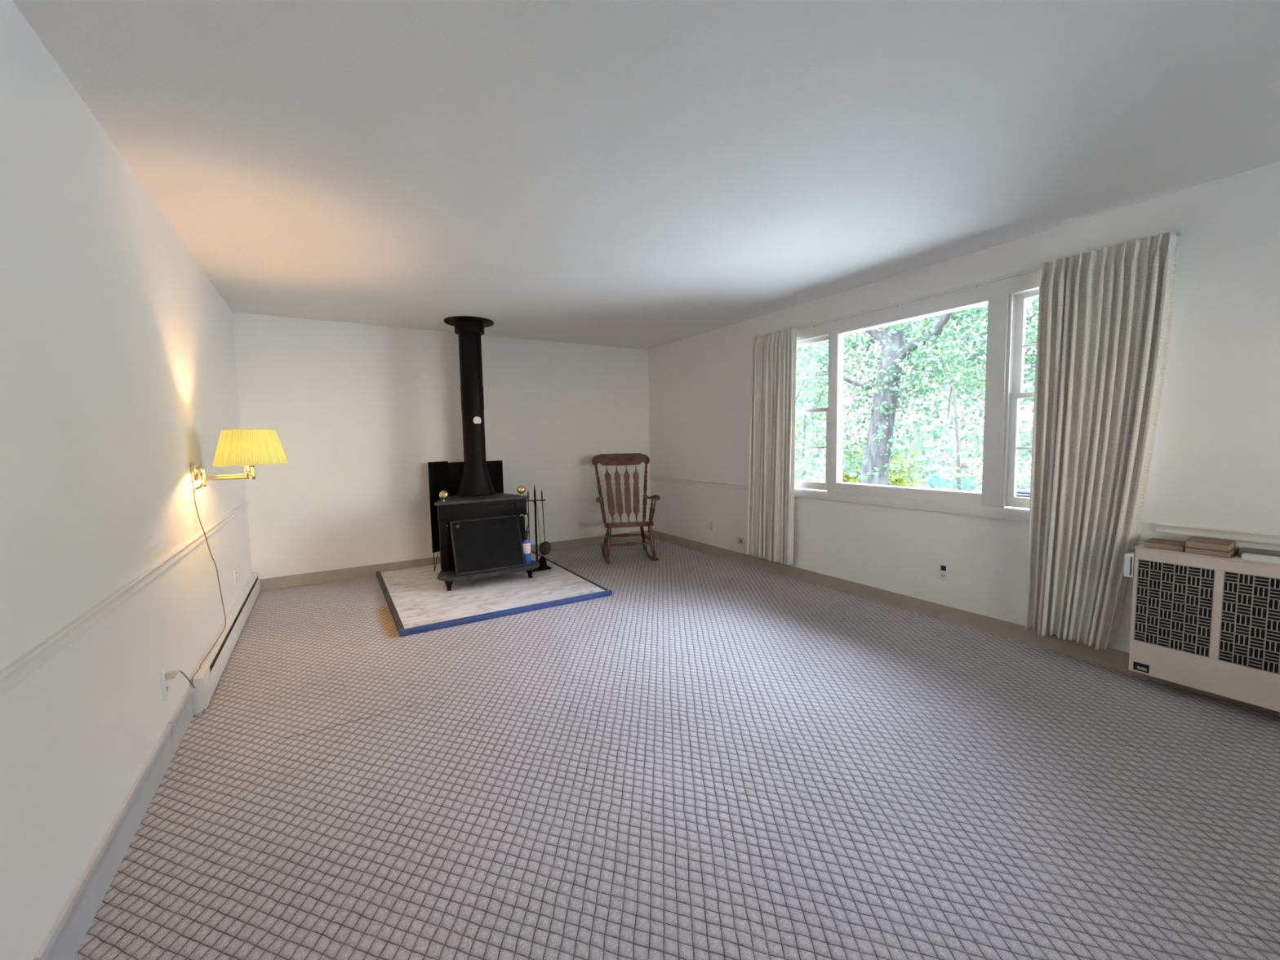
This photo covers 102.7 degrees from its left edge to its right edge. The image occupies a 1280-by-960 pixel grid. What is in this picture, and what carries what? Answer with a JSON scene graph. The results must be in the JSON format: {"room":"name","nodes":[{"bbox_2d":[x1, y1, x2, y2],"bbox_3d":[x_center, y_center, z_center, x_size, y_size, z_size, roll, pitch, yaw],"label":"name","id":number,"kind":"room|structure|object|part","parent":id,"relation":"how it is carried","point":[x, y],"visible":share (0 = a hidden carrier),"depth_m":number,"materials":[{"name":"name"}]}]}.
{"room":"living room","nodes":[
{"label":"living room","id":0,"kind":"room"},
{"bbox_2d":[0,0,252,959],"bbox_3d":[-1.297,0.075,0.804,0.160,2.500,8.360,-4,5,-31],"label":"wall","id":1,"kind":"structure","parent":0,"point":[118,376],"depth_m":1.52,"materials":[{"name":"paint"}]},
{"bbox_2d":[33,685,193,959],"bbox_3d":[-0.612,1.205,-0.030,0.014,0.152,5.758,-4,5,-31],"label":"baseboard","id":2,"kind":"structure","parent":1,"relation":"attached to","point":[66,935],"depth_m":1.51,"materials":[{"name":"wood"}]},
{"bbox_2d":[0,500,248,697],"bbox_3d":[-1.256,0.434,0.945,0.016,0.047,8.196,-4,5,-31],"label":"chair rail","id":3,"kind":"object","parent":1,"relation":"attached to","point":[17,671],"visible":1,"depth_m":1.45,"materials":[{"name":"paint"}]},
{"bbox_2d":[160,665,169,699],"bbox_3d":[-1.923,0.821,2.073,0.008,0.116,0.072,-4,5,-31],"label":"wall outlet","id":4,"kind":"object","parent":1,"relation":"attached to","point":[165,685],"visible":0.95,"depth_m":2.06,"materials":[{"name":"white plastic"}]},
{"bbox_2d":[164,683,168,693],"bbox_3d":[-1.921,0.846,2.076,0.004,0.034,0.034,-4,5,-31],"label":"receptacle","id":5,"kind":"object","parent":4,"relation":"attached to","point":[166,685],"depth_m":2.07,"materials":[{"name":"white plastic"}]},
{"bbox_2d":[189,572,260,715],"bbox_3d":[-2.728,0.959,3.451,0.051,0.180,2.400,-4,5,-31],"label":"baseboard heater","id":6,"kind":"object","parent":1,"relation":"attached to","point":[205,682],"visible":1,"depth_m":2.92,"materials":[{"name":"metal"}]},
{"bbox_3d":[-2.729,0.950,3.450,0.047,0.158,2.392,-4,5,-31],"label":"plate","id":7,"kind":"part","parent":6,"relation":"part of","materials":[{"name":"metal"}]},
{"bbox_2d":[165,428,288,688],"bbox_3d":[-2.070,0.341,2.662,0.422,1.214,1.235,-4,5,-31],"label":"wall lamp","id":8,"kind":"object","parent":1,"relation":"attached to","point":[248,448],"visible":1,"depth_m":2.72,"materials":[{"name":"gold metal"}]},
{"bbox_3d":[-2.357,-0.041,2.707,0.022,0.085,0.064,-4,5,-31],"label":"wall plate","id":9,"kind":"part","parent":8,"relation":"part of","materials":[{"name":"gold metal"}]},
{"bbox_3d":[-2.242,0.505,2.598,0.030,0.904,1.183,-4,5,-32],"label":"power cord","id":10,"kind":"part","parent":8,"relation":"part of","materials":[{"name":"plastic"}]},
{"bbox_3d":[-2.240,-0.015,2.781,0.207,0.026,0.015,-4,5,-31],"label":"swing arm","id":11,"kind":"part","parent":8,"relation":"part of","materials":[{"name":"gold metal"}]},
{"bbox_2d":[243,465,255,479],"bbox_3d":[-2.155,-0.065,2.829,0.059,0.126,0.047,-4,5,-31],"label":"socket","id":12,"kind":"object","parent":8,"relation":"attached to","point":[246,468],"depth_m":2.82,"materials":[{"name":"gold metal"}]},
{"bbox_3d":[-2.152,-0.181,2.824,0.334,0.194,0.334,-4,5,-31],"label":"lamp shade","id":13,"kind":"part","parent":8,"relation":"part of","materials":[{"name":"fabric"}]},
{"bbox_2d":[233,568,237,586],"bbox_3d":[-2.913,0.699,3.685,0.008,0.116,0.072,-4,5,-31],"label":"wall outlet","id":14,"kind":"object","parent":1,"relation":"attached to","point":[234,570],"visible":1,"depth_m":3.67,"materials":[{"name":"white plastic"}]},
{"bbox_2d":[231,312,650,578],"bbox_3d":[-1.686,-0.286,5.548,4.467,2.500,0.160,-4,5,-31],"label":"wall","id":15,"kind":"structure","parent":0,"point":[358,414],"depth_m":5.04,"materials":[{"name":"paint"}]},
{"bbox_2d":[259,529,648,591],"bbox_3d":[-1.622,0.814,5.557,4.143,0.104,0.016,-4,5,-31],"label":"baseboard","id":16,"kind":"structure","parent":15,"relation":"attached to","point":[280,582],"depth_m":4.96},
{"bbox_2d":[13,0,1279,350],"bbox_3d":[0.473,-1.375,1.888,4.467,0.160,8.520,-4,5,-31],"label":"ceiling","id":17,"kind":"structure","parent":0,"point":[646,175],"depth_m":1.91,"materials":[{"name":"paint"}]},
{"bbox_2d":[73,538,1279,959],"bbox_3d":[0.518,1.097,2.080,4.467,0.001,8.520,-4,5,-31],"label":"floor","id":18,"kind":"structure","parent":0,"point":[707,757],"depth_m":1.83,"materials":[{"name":"carpet"}]},
{"bbox_2d":[376,551,612,636],"bbox_3d":[-1.398,0.917,4.582,1.590,0.040,1.889,-4,5,-31],"label":"hearth","id":19,"kind":"object","parent":18,"relation":"on","point":[418,602],"visible":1,"depth_m":4.17,"materials":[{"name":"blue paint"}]},
{"bbox_3d":[-2.068,0.962,4.193,0.035,0.036,1.851,-4,5,-31],"label":"trim","id":20,"kind":"part","parent":19,"relation":"part of","materials":[{"name":"grey wood"}]},
{"bbox_2d":[427,460,503,571],"bbox_3d":[-1.755,0.333,5.197,0.763,1.062,0.108,-5,6,-42],"label":"shield","id":21,"kind":"object","parent":19,"relation":"on","point":[446,476],"visible":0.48,"depth_m":5.04,"materials":[{"name":"metal"}]},
{"bbox_3d":[-1.994,0.699,5.003,0.008,0.368,0.139,-1,4,-2],"label":"leg","id":22,"kind":"part","parent":21,"relation":"part of","materials":[{"name":"metal"}]},
{"bbox_3d":[-1.956,0.259,5.006,0.004,0.877,0.231,1,5,29],"label":"panel","id":23,"kind":"part","parent":21,"relation":"part of","materials":[{"name":"black metal"}]},
{"bbox_3d":[-1.673,0.241,5.261,0.552,0.864,0.004,-4,5,-32],"label":"panel","id":24,"kind":"part","parent":21,"relation":"part of","materials":[{"name":"black metal"}]},
{"bbox_2d":[434,315,539,591],"bbox_3d":[-1.488,-0.277,4.676,0.887,2.386,0.884,-4,5,-31],"label":"wood stove","id":25,"kind":"object","parent":19,"relation":"on","point":[476,498],"depth_m":4.61,"materials":[{"name":"metal"}]},
{"bbox_3d":[-1.615,0.888,4.329,0.076,0.121,0.080,-4,5,-31],"label":"leg","id":26,"kind":"part","parent":25,"relation":"part of","materials":[{"name":"metal"}]},
{"bbox_3d":[-1.528,0.561,4.536,0.296,0.433,0.022,-4,5,-31],"label":"door","id":27,"kind":"part","parent":25,"relation":"part of","materials":[{"name":"metal"}]},
{"bbox_2d":[455,463,496,497],"bbox_3d":[-1.573,-0.002,4.901,0.380,0.306,0.266,-4,5,-31],"label":"hood","id":28,"kind":"object","parent":25,"relation":"attached to","point":[475,482],"depth_m":4.80,"materials":[{"name":"black metal"}]},
{"bbox_3d":[-1.516,0.169,4.757,0.832,0.026,0.535,-4,5,-31],"label":"plate","id":29,"kind":"part","parent":25,"relation":"part of","materials":[{"name":"metal"}]},
{"bbox_3d":[-1.332,0.563,4.492,0.599,0.439,0.184,-4,5,-31],"label":"spark screen","id":30,"kind":"part","parent":25,"relation":"part of","materials":[{"name":"black metal"}]},
{"bbox_2d":[519,512,530,564],"bbox_3d":[-1.040,0.530,4.646,0.073,0.470,0.095,0,5,11],"label":"torch","id":31,"kind":"object","parent":25,"relation":"on","point":[526,543],"visible":0.98,"depth_m":4.64,"materials":[{"name":"blue metal"}]},
{"bbox_2d":[522,539,530,564],"bbox_3d":[-1.035,0.651,4.667,0.072,0.224,0.072,-4,5,-31],"label":"bottle","id":32,"kind":"object","parent":31,"relation":"attached to","point":[526,543],"depth_m":4.64,"materials":[{"name":"blue metal"}]},
{"bbox_3d":[-1.020,0.389,4.650,0.035,0.190,0.028,-4,5,-31],"label":"igniter handle","id":33,"kind":"part","parent":31,"relation":"part of","materials":[{"name":"silver plastic"}]},
{"bbox_3d":[-1.018,0.849,4.693,0.076,0.121,0.080,-4,5,-31],"label":"leg","id":34,"kind":"part","parent":25,"relation":"part of","materials":[{"name":"metal"}]},
{"bbox_3d":[-0.913,0.970,3.793,1.590,0.040,0.035,-4,5,-31],"label":"trim","id":35,"kind":"part","parent":19,"relation":"part of","materials":[{"name":"blue paint"}]},
{"bbox_2d":[526,484,551,572],"bbox_3d":[-0.993,0.456,4.947,0.220,0.828,0.140,-4,5,-31],"label":"stand","id":36,"kind":"object","parent":19,"relation":"on","point":[547,567],"visible":0.73,"depth_m":4.93,"materials":[{"name":"metal"}]},
{"bbox_2d":[527,490,529,540],"bbox_3d":[-1.075,0.410,4.905,0.015,0.610,0.044,1,5,25],"label":"poker","id":37,"kind":"object","parent":36,"relation":"hanging from","point":[527,491],"visible":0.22,"depth_m":4.90,"materials":[{"name":"metal"}]},
{"bbox_2d":[536,501,546,566],"bbox_3d":[-0.956,0.518,4.965,0.083,0.640,0.083,-1,4,-4],"label":"brush","id":38,"kind":"object","parent":36,"relation":"hanging from","point":[542,561],"visible":0.95,"depth_m":4.95,"materials":[{"name":"black metal"}]},
{"bbox_2d":[538,490,551,555],"bbox_3d":[-0.921,0.416,4.943,0.124,0.633,0.023,-4,5,-31],"label":"shovel","id":39,"kind":"object","parent":36,"relation":"hanging from","point":[544,548],"visible":1,"depth_m":4.95,"materials":[{"name":"metal"}]},
{"bbox_3d":[-0.917,0.664,4.962,0.124,0.136,0.023,-4,5,-31],"label":"blade","id":40,"kind":"part","parent":39,"relation":"part of","materials":[{"name":"metal"}]},
{"bbox_3d":[-0.740,0.876,5.002,0.023,0.034,1.851,-4,5,-31],"label":"trim","id":41,"kind":"part","parent":19,"relation":"part of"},
{"bbox_2d":[591,453,660,563],"bbox_3d":[-0.145,0.287,5.441,0.674,1.116,0.860,-2,4,-10],"label":"rocking chair","id":42,"kind":"object","parent":18,"relation":"on","point":[627,459],"visible":1,"depth_m":5.64,"materials":[{"name":"brown wood"}]},
{"bbox_3d":[-0.420,0.195,5.413,0.077,0.068,0.417,-1,4,-2],"label":"arm","id":43,"kind":"part","parent":42,"relation":"part of","materials":[{"name":"brown wood"}]},
{"bbox_3d":[-0.439,0.146,5.636,0.048,0.649,0.244,-4,5,-31],"label":"post","id":44,"kind":"part","parent":42,"relation":"part of","materials":[{"name":"brown wood"}]},
{"bbox_3d":[-0.366,0.639,5.584,0.048,0.296,0.128,-5,6,-43],"label":"leg","id":45,"kind":"part","parent":42,"relation":"part of","materials":[{"name":"brown wood"}]},
{"bbox_3d":[-0.322,0.646,5.203,0.048,0.335,0.090,1,5,29],"label":"leg","id":46,"kind":"part","parent":42,"relation":"part of","materials":[{"name":"brown wood"}]},
{"bbox_3d":[-0.216,-0.231,5.766,0.656,0.133,0.072,-2,4,-10],"label":"crest rail","id":47,"kind":"part","parent":42,"relation":"part of","materials":[{"name":"brown wood"}]},
{"bbox_3d":[-0.135,0.469,5.416,0.511,0.109,0.470,-2,4,-10],"label":"seat","id":48,"kind":"part","parent":42,"relation":"part of","materials":[{"name":"brown wood"}]},
{"bbox_3d":[0.038,0.626,5.653,0.048,0.296,0.128,1,5,24],"label":"leg","id":49,"kind":"part","parent":42,"relation":"part of","materials":[{"name":"brown wood"}]},
{"bbox_3d":[0.059,0.131,5.721,0.048,0.649,0.244,0,5,12],"label":"post","id":50,"kind":"part","parent":42,"relation":"part of","materials":[{"name":"brown wood"}]},
{"bbox_3d":[0.122,0.632,5.279,0.090,0.335,0.048,3,6,41],"label":"leg","id":51,"kind":"part","parent":42,"relation":"part of","materials":[{"name":"brown wood"}]},
{"bbox_3d":[0.118,0.178,5.505,0.077,0.068,0.417,-2,5,-18],"label":"arm","id":52,"kind":"part","parent":42,"relation":"part of","materials":[{"name":"brown wood"}]},
{"bbox_2d":[648,161,1279,653],"bbox_3d":[2.375,-0.165,3.042,0.160,2.500,8.360,-4,5,-31],"label":"wall","id":53,"kind":"structure","parent":0,"point":[1215,460],"depth_m":3.06,"materials":[{"name":"paint"}]},
{"bbox_2d":[648,475,747,489],"bbox_3d":[0.655,0.029,5.716,0.016,0.047,2.026,-4,5,-31],"label":"chair rail","id":54,"kind":"object","parent":53,"relation":"attached to","point":[651,477],"visible":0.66,"depth_m":5.66,"materials":[{"name":"paint"}]},
{"bbox_2d":[709,520,714,531],"bbox_3d":[0.781,0.495,5.566,0.008,0.116,0.072,-4,5,-31],"label":"wall outlet","id":55,"kind":"object","parent":53,"relation":"attached to","point":[711,522],"visible":1,"depth_m":5.56,"materials":[{"name":"paint"}]},
{"bbox_2d":[737,537,743,543],"bbox_3d":[1.021,0.614,5.171,0.023,0.057,0.060,-4,5,-31],"label":"jack","id":56,"kind":"object","parent":53,"relation":"attached to","point":[740,540],"visible":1,"depth_m":5.16,"materials":[{"name":"beige plastic"}]},
{"bbox_2d":[796,266,1042,329],"bbox_3d":[1.819,-1.248,3.651,0.009,0.028,2.820,-4,5,-31],"label":"curtain rod","id":57,"kind":"object","parent":53,"relation":"attached to","point":[976,284],"visible":0.57,"depth_m":3.42,"materials":[{"name":"paint"}]},
{"bbox_2d":[746,326,796,564],"bbox_3d":[1.176,-0.287,4.675,0.067,2.075,0.586,-4,5,-31],"label":"curtain","id":58,"kind":"object","parent":57,"relation":"hanging from","point":[771,446],"visible":1,"depth_m":4.63,"materials":[{"name":"fabric"}]},
{"bbox_2d":[1025,230,1180,649],"bbox_3d":[2.388,-0.149,2.706,0.123,2.090,0.544,-4,5,-31],"label":"curtain","id":59,"kind":"object","parent":57,"relation":"hanging from","point":[1104,319],"visible":1,"depth_m":2.69,"materials":[{"name":"fabric"}]},
{"bbox_2d":[937,562,949,581],"bbox_3d":[2.063,0.625,3.476,0.008,0.116,0.072,-4,5,-31],"label":"wall outlet","id":60,"kind":"object","parent":53,"relation":"attached to","point":[943,568],"visible":1,"depth_m":3.47,"materials":[{"name":"white plastic"}]},
{"bbox_2d":[940,573,946,578],"bbox_3d":[2.062,0.650,3.478,0.004,0.034,0.034,-4,5,-31],"label":"receptacle","id":61,"kind":"object","parent":60,"relation":"attached to","point":[943,575],"depth_m":3.48,"materials":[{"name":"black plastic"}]},
{"bbox_2d":[940,564,946,570],"bbox_3d":[2.062,0.599,3.474,0.004,0.034,0.034,-4,5,-31],"label":"receptacle","id":62,"kind":"object","parent":60,"relation":"attached to","point":[943,567],"depth_m":3.47,"materials":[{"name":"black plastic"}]},
{"bbox_2d":[652,529,1279,715],"bbox_3d":[2.278,0.930,3.149,0.016,0.104,8.200,-4,5,-31],"label":"baseboard","id":63,"kind":"structure","parent":53,"relation":"attached to","point":[1111,658],"depth_m":3.46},
{"bbox_2d":[794,270,1141,533],"bbox_3d":[1.934,-0.532,3.698,0.170,1.463,2.580,-4,5,-31],"label":"window","id":64,"kind":"structure","parent":53,"relation":"in","point":[1006,299],"depth_m":3.23,"materials":[{"name":"paint"}]},
{"bbox_3d":[1.428,-0.565,4.501,0.094,1.294,0.646,-4,5,-31],"label":"sash","id":65,"kind":"part","parent":64,"relation":"part of","materials":[{"name":"paint"}]},
{"bbox_3d":[1.946,0.165,3.752,0.170,0.064,2.580,-4,5,-31],"label":"sill","id":66,"kind":"part","parent":64,"relation":"part of","materials":[{"name":"paint"}]},
{"bbox_3d":[2.426,-0.457,2.875,0.094,1.294,0.619,-4,5,-31],"label":"sash","id":67,"kind":"part","parent":64,"relation":"part of","materials":[{"name":"paint"}]},
{"bbox_2d":[1128,541,1279,711],"bbox_3d":[2.750,0.664,2.187,0.180,0.635,0.980,-4,5,-31],"label":"wall heater","id":68,"kind":"object","parent":53,"relation":"attached to","point":[1206,623],"visible":0.99,"depth_m":2.32,"materials":[{"name":"beige metal"}]},
{"bbox_2d":[1123,551,1135,577],"bbox_3d":[2.441,0.421,2.545,0.076,0.114,0.031,-4,5,-31],"label":"switch box","id":69,"kind":"object","parent":68,"relation":"attached to","point":[1129,557],"visible":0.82,"depth_m":2.52,"materials":[{"name":"white plastic"}]},
{"bbox_2d":[1143,537,1186,551],"bbox_3d":[2.550,0.313,2.475,0.145,0.029,0.143,-4,5,-31],"label":"book","id":70,"kind":"object","parent":68,"relation":"on","point":[1154,543],"visible":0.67,"depth_m":2.45,"materials":[{"name":"brown paper"}]},
{"bbox_2d":[1133,559,1214,657],"bbox_3d":[2.511,0.597,2.412,0.004,0.408,0.258,-4,5,-31],"label":"grille","id":71,"kind":"object","parent":68,"relation":"attached to","point":[1174,600],"depth_m":2.41,"materials":[{"name":"metal"}]},
{"bbox_3d":[2.747,0.352,2.158,0.180,0.008,0.938,-4,5,-31],"label":"panel","id":72,"kind":"part","parent":68,"relation":"part of","materials":[{"name":"beige metal"}]},
{"bbox_2d":[1183,546,1239,558],"bbox_3d":[2.618,0.323,2.343,0.152,0.026,0.146,-4,5,-31],"label":"book","id":73,"kind":"object","parent":68,"relation":"on","point":[1233,552],"visible":0.62,"depth_m":2.30,"materials":[{"name":"brown paper"}]},
{"bbox_2d":[1184,536,1235,551],"bbox_3d":[2.620,0.294,2.351,0.153,0.031,0.137,-4,5,-34],"label":"book","id":74,"kind":"object","parent":73,"relation":"on","point":[1218,544],"visible":1,"depth_m":2.32,"materials":[{"name":"brown paper"}]},
{"bbox_2d":[1217,570,1279,674],"bbox_3d":[2.659,0.613,2.170,0.004,0.408,0.262,-4,5,-31],"label":"grille","id":75,"kind":"object","parent":68,"relation":"attached to","point":[1249,601],"depth_m":2.21,"materials":[{"name":"metal"}]},
{"bbox_2d":[1238,546,1279,557],"bbox_3d":[2.769,0.330,2.169,0.093,0.033,0.288,-4,5,-31],"label":"flat box","id":76,"kind":"object","parent":68,"relation":"on","point":[1248,550],"visible":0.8,"depth_m":2.23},
{"bbox_2d":[1240,552,1279,564],"bbox_3d":[2.717,0.342,2.092,0.050,0.024,0.330,-4,5,-31],"label":"flat box","id":77,"kind":"object","parent":68,"relation":"on","point":[1250,557],"visible":1,"depth_m":2.17,"materials":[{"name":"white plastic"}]},
{"bbox_2d":[1155,522,1279,545],"bbox_3d":[3.498,0.337,1.085,0.016,0.047,3.480,-4,5,-31],"label":"chair rail","id":78,"kind":"object","parent":53,"relation":"attached to","point":[1208,532],"visible":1,"depth_m":2.38,"materials":[{"name":"paint"}]},
{"label":"outside","id":79,"kind":"structure","parent":0,"visible":0},
{"bbox_2d":[795,448,981,491],"bbox_3d":[19.599,0.322,24.434,120.000,0.200,130.000,-4,5,-31],"label":"lawn","id":80,"kind":"structure","parent":79,"point":[812,451],"depth_m":40.54,"materials":[{"name":"plant"}]},
{"bbox_2d":[795,350,817,439],"bbox_3d":[6.964,-5.098,31.205,7.864,10.020,8.175,-4,5,-31],"label":"tree","id":81,"kind":"object","parent":80,"relation":"on","point":[801,424],"visible":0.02,"depth_m":29.68,"materials":[{"name":"green plant"}]},
{"bbox_2d":[794,455,820,481],"bbox_3d":[5.634,-0.127,19.569,2.435,1.996,2.850,-4,5,-31],"label":"bush","id":82,"kind":"object","parent":80,"relation":"on","point":[806,471],"visible":0.02,"depth_m":18.89,"materials":[{"name":"green plant"}]},
{"bbox_2d":[795,353,827,449],"bbox_3d":[11.866,-6.714,43.977,9.662,11.090,10.008,-4,5,-31],"label":"tree","id":83,"kind":"object","parent":80,"relation":"on","point":[818,388],"visible":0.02,"depth_m":42.28,"materials":[{"name":"green plant"}]},
{"bbox_2d":[794,342,844,481],"bbox_3d":[2.168,-0.449,7.891,1.662,4.527,1.692,-4,5,-31],"label":"sapling","id":84,"kind":"object","parent":80,"relation":"on","point":[811,369],"visible":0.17,"depth_m":7.74,"materials":[{"name":"green plant"}]},
{"bbox_2d":[794,340,861,481],"bbox_3d":[3.159,-1.734,9.644,1.698,6.782,1.769,-4,5,-31],"label":"sapling","id":85,"kind":"object","parent":80,"relation":"on","point":[815,349],"visible":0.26,"depth_m":9.52,"materials":[{"name":"green plant"}]},
{"bbox_2d":[824,439,929,487],"bbox_3d":[7.540,-0.149,16.303,2.738,2.446,3.327,-4,5,-31],"label":"bush","id":86,"kind":"object","parent":80,"relation":"on","point":[898,479],"visible":0.14,"depth_m":15.73,"materials":[{"name":"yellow plant"}]},
{"bbox_2d":[795,296,1039,492],"bbox_3d":[7.005,-2.292,10.087,4.864,7.744,12.707,-4,5,-31],"label":"maple tree","id":87,"kind":"object","parent":80,"relation":"on","point":[887,397],"visible":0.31,"depth_m":10.78,"materials":[{"name":"green plant"}]},
{"bbox_2d":[857,459,977,490],"bbox_3d":[11.075,-0.090,21.055,1.940,1.450,4.500,-3,5,-24],"label":"car","id":88,"kind":"object","parent":80,"relation":"on","point":[938,481],"visible":0.07,"depth_m":19.23,"materials":[{"name":"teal metal"}]},
{"bbox_2d":[887,385,1017,493],"bbox_3d":[4.809,0.168,7.859,1.608,3.207,1.603,-4,5,-31],"label":"sapling","id":89,"kind":"object","parent":80,"relation":"on","point":[952,389],"visible":0.54,"depth_m":7.82,"materials":[{"name":"green plant"}]},
{"bbox_2d":[894,383,1033,486],"bbox_3d":[20.485,-2.186,23.577,8.300,4.900,14.900,-4,5,-31],"label":"tree","id":90,"kind":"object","parent":80,"relation":"on","point":[1023,414],"visible":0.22,"depth_m":25.14,"materials":[{"name":"green plant"}]},
{"bbox_3d":[14.534,-1.834,26.706,0.025,1.030,0.800,-4,5,-31],"label":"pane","id":91,"kind":"part","parent":90,"relation":"part of","materials":[{"name":"plant"}]},
{"bbox_3d":[15.997,-1.676,24.323,0.025,1.030,0.900,-4,5,-31],"label":"pane","id":92,"kind":"part","parent":90,"relation":"part of","materials":[{"name":"plant"}]},
{"bbox_3d":[17.146,-1.552,22.451,0.025,1.030,1.000,-4,5,-31],"label":"pane","id":93,"kind":"part","parent":90,"relation":"part of","materials":[{"name":"green plant"}]},
{"bbox_2d":[950,460,982,481],"bbox_3d":[14.209,-0.231,22.552,1.224,1.401,1.843,-4,5,-31],"label":"bush","id":94,"kind":"object","parent":80,"relation":"on","point":[962,462],"visible":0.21,"depth_m":22.16,"materials":[{"name":"green plant"}]},
{"bbox_2d":[896,306,1037,413],"bbox_3d":[24.468,-7.633,38.616,10.481,13.296,10.914,-4,5,-31],"label":"tree","id":95,"kind":"object","parent":80,"relation":"on","point":[955,329],"visible":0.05,"depth_m":37.61,"materials":[{"name":"green plant"}]},
{"bbox_2d":[1016,488,1030,497],"bbox_3d":[11.550,0.693,14.871,0.670,0.730,2.822,-4,5,-31],"label":"pile","id":96,"kind":"object","parent":80,"relation":"on","point":[1021,493],"visible":0.02,"depth_m":15.05,"materials":[{"name":"white"}]},
{"bbox_2d":[1016,475,1031,489],"bbox_3d":[14.965,0.110,17.580,1.940,1.450,4.500,-4,5,-33],"label":"car","id":97,"kind":"object","parent":80,"relation":"on","point":[1019,477],"visible":0.02,"depth_m":18.15,"materials":[{"name":"silver metal"}]}
]}

